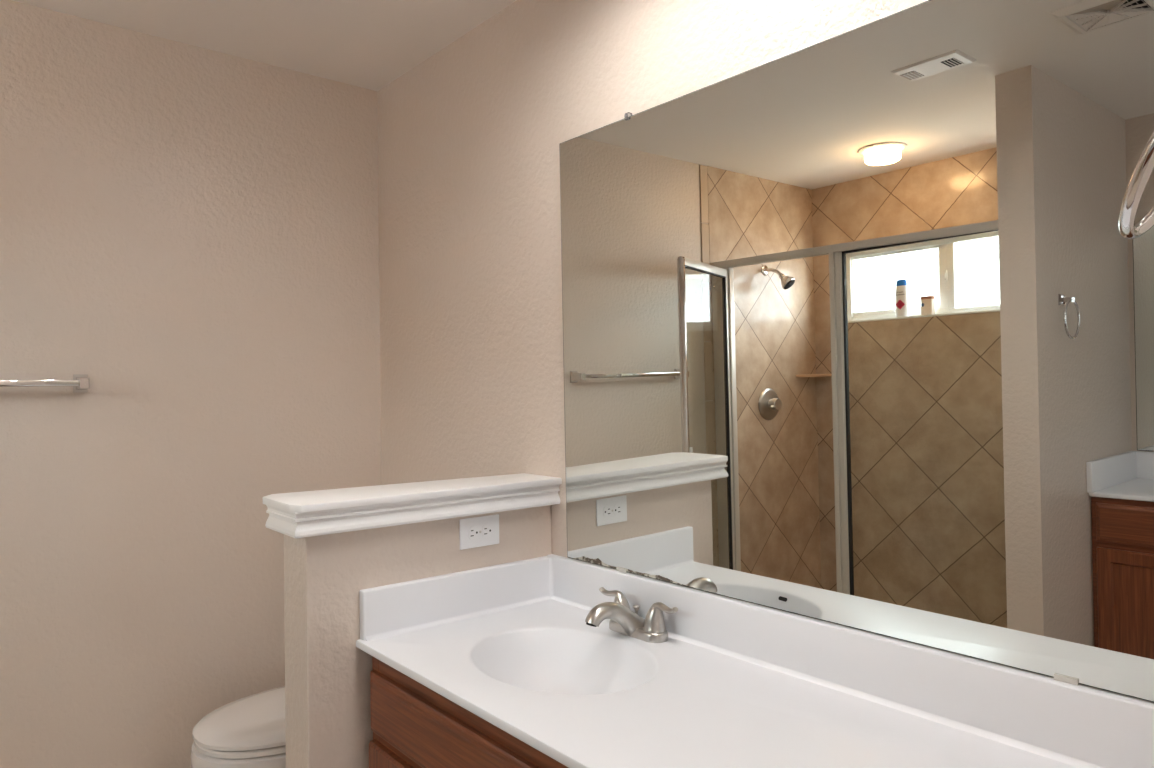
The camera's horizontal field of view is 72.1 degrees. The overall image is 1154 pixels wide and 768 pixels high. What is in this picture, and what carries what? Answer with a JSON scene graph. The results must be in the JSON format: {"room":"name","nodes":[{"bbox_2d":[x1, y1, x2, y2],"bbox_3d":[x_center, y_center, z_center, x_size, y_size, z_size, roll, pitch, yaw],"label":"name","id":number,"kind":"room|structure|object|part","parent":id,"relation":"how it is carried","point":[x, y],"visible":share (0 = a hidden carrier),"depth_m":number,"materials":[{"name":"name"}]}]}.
{"room":"bathroom","nodes":[
{"label":"bathroom","id":0,"kind":"room"},
{"bbox_2d":[0,0,380,767],"bbox_3d":[-1.841,0.167,2.003,3.090,2.440,0.120,0,0,-40],"label":"wall","id":1,"kind":"structure","parent":0,"point":[191,232],"depth_m":2.41,"materials":[{"name":"beige paint"}]},
{"bbox_2d":[0,374,89,392],"bbox_3d":[-1.656,0.000,2.037,0.696,0.052,0.070,0,0,-40],"label":"towel bar","id":2,"kind":"object","parent":1,"relation":"attached to","point":[80,383],"visible":1,"depth_m":2.19,"materials":[{"name":"silver metal"}]},
{"bbox_3d":[-1.403,-0.002,2.249,0.036,0.052,0.070,0,0,-40],"label":"post","id":3,"kind":"part","parent":2,"relation":"part of","materials":[{"name":"silver metal"}]},
{"bbox_2d":[12,0,516,90],"bbox_3d":[-0.383,-1.137,0.229,3.120,0.120,4.740,0,0,-40],"label":"ceiling","id":4,"kind":"structure","parent":0,"point":[368,44],"depth_m":2.35,"materials":[{"name":"white paint"}]},
{"bbox_2d":[284,505,550,767],"bbox_3d":[-0.359,0.835,1.944,0.662,1.070,0.136,0,0,-40],"label":"wall","id":5,"kind":"structure","parent":0,"point":[328,709],"depth_m":1.75,"materials":[{"name":"beige paint"}]},
{"bbox_2d":[263,473,561,538],"bbox_3d":[-0.380,0.283,1.933,0.703,0.070,0.226,0,0,-40],"label":"trim","id":6,"kind":"structure","parent":5,"relation":"on","point":[303,514],"depth_m":1.81,"materials":[{"name":"white paint"}]},
{"bbox_2d":[459,514,498,549],"bbox_3d":[-0.240,0.365,1.958,0.115,0.074,0.007,0,0,-40],"label":"outlet","id":7,"kind":"object","parent":5,"relation":"attached to","point":[481,531],"visible":1,"depth_m":1.95,"materials":[{"name":"white plastic"}]},
{"bbox_2d":[468,526,478,539],"bbox_3d":[-0.254,0.365,1.944,0.029,0.034,0.004,0,0,-40],"label":"receptacle","id":8,"kind":"object","parent":7,"relation":"attached to","point":[473,531],"depth_m":1.94,"materials":[{"name":"white plastic"}]},
{"bbox_2d":[482,524,491,537],"bbox_3d":[-0.224,0.365,1.969,0.029,0.034,0.004,0,0,-40],"label":"receptacle","id":9,"kind":"object","parent":7,"relation":"attached to","point":[486,528],"depth_m":1.97,"materials":[{"name":"white plastic"}]},
{"bbox_2d":[377,0,1152,702],"bbox_3d":[0.781,0.134,1.187,0.120,2.440,4.500,0,0,-40],"label":"wall","id":10,"kind":"structure","parent":0,"point":[470,136],"depth_m":2.25,"materials":[{"name":"beige paint"}]},
{"bbox_2d":[559,0,1153,702],"bbox_3d":[0.439,-0.096,1.481,0.023,1.083,1.476,0,0,-40],"label":"wall mirror","id":11,"kind":"object","parent":10,"relation":"attached to","point":[858,323],"visible":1,"depth_m":1.35,"materials":[{"name":"clear glass"}]},
{"bbox_3d":[-0.354,1.413,0.218,3.120,0.100,4.740,0,0,-40],"label":"floor","id":12,"kind":"structure","parent":0,"visible":0},
{"bbox_2d":[191,686,285,767],"bbox_3d":[-0.716,0.978,2.296,0.735,0.795,0.464,0,0,-40],"label":"toilet","id":13,"kind":"object","parent":12,"relation":"on","point":[249,731],"visible":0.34,"depth_m":2.05,"materials":[{"name":"white ceramic"}]},
{"bbox_3d":[-0.808,0.944,2.219,0.478,0.019,0.372,0,0,-40],"label":"seat","id":14,"kind":"part","parent":13,"relation":"part of","materials":[{"name":"white plastic"}]},
{"bbox_2d":[369,656,567,767],"bbox_3d":[0.229,0.967,1.318,0.519,0.788,1.537,0,0,-40],"label":"vanity cabinet","id":15,"kind":"object","parent":12,"relation":"on","point":[413,725],"visible":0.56,"depth_m":1.53,"materials":[{"name":"brown wood"}]},
{"bbox_3d":[-0.334,1.016,1.601,0.019,0.475,0.352,0,0,-40],"label":"door","id":16,"kind":"part","parent":15,"relation":"part of","materials":[{"name":"brown wood"}]},
{"bbox_2d":[356,554,1153,767],"bbox_3d":[0.225,0.569,1.330,0.552,0.252,1.560,0,0,-40],"label":"countertop","id":17,"kind":"structure","parent":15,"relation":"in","point":[733,683],"depth_m":1.40,"materials":[{"name":"stone"}]},
{"bbox_2d":[585,587,677,642],"bbox_3d":[0.114,0.522,1.767,0.198,0.103,0.196,-1,0,-2],"label":"faucet","id":18,"kind":"object","parent":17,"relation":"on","point":[651,629],"visible":1,"depth_m":1.72,"materials":[{"name":"silver metal"}]},
{"bbox_3d":[0.082,0.487,1.833,0.022,0.025,0.078,0,0,-40],"label":"lever","id":19,"kind":"part","parent":18,"relation":"part of","materials":[{"name":"silver metal"}]},
{"bbox_3d":[0.088,0.522,1.730,0.173,0.103,0.048,0,0,-40],"label":"spout","id":20,"kind":"part","parent":18,"relation":"part of","materials":[{"name":"silver metal"}]},
{"bbox_3d":[0.102,0.509,1.810,0.049,0.056,0.049,0,0,-40],"label":"handle","id":21,"kind":"part","parent":18,"relation":"part of","materials":[{"name":"silver metal"}]},
{"bbox_3d":[0.133,0.510,1.767,0.016,0.033,0.016,0,0,-40],"label":"lift rod","id":22,"kind":"part","parent":18,"relation":"part of","materials":[{"name":"silver metal"}]},
{"bbox_3d":[0.136,0.546,1.770,0.057,0.020,0.163,0,0,-40],"label":"plate","id":23,"kind":"part","parent":18,"relation":"part of","materials":[{"name":"silver metal"}]},
{"bbox_3d":[0.169,0.508,1.730,0.049,0.056,0.049,0,0,-40],"label":"handle","id":24,"kind":"part","parent":18,"relation":"part of","materials":[{"name":"silver metal"}]},
{"bbox_3d":[0.188,0.485,1.707,0.022,0.025,0.078,0,0,-40],"label":"lever","id":25,"kind":"part","parent":18,"relation":"part of","materials":[{"name":"silver metal"}]},
{"bbox_3d":[0.666,0.133,0.608,0.800,2.440,0.120,0,0,-40],"label":"wall","id":26,"kind":"structure","parent":0,"visible":0},
{"bbox_2d":[1119,131,1153,238],"bbox_3d":[0.435,-0.187,0.558,0.152,0.158,0.092,0,0,-40],"label":"towel ring","id":27,"kind":"object","parent":26,"relation":"attached to","point":[1128,229],"visible":1,"depth_m":0.54,"materials":[{"name":"silver metal"}]}
]}

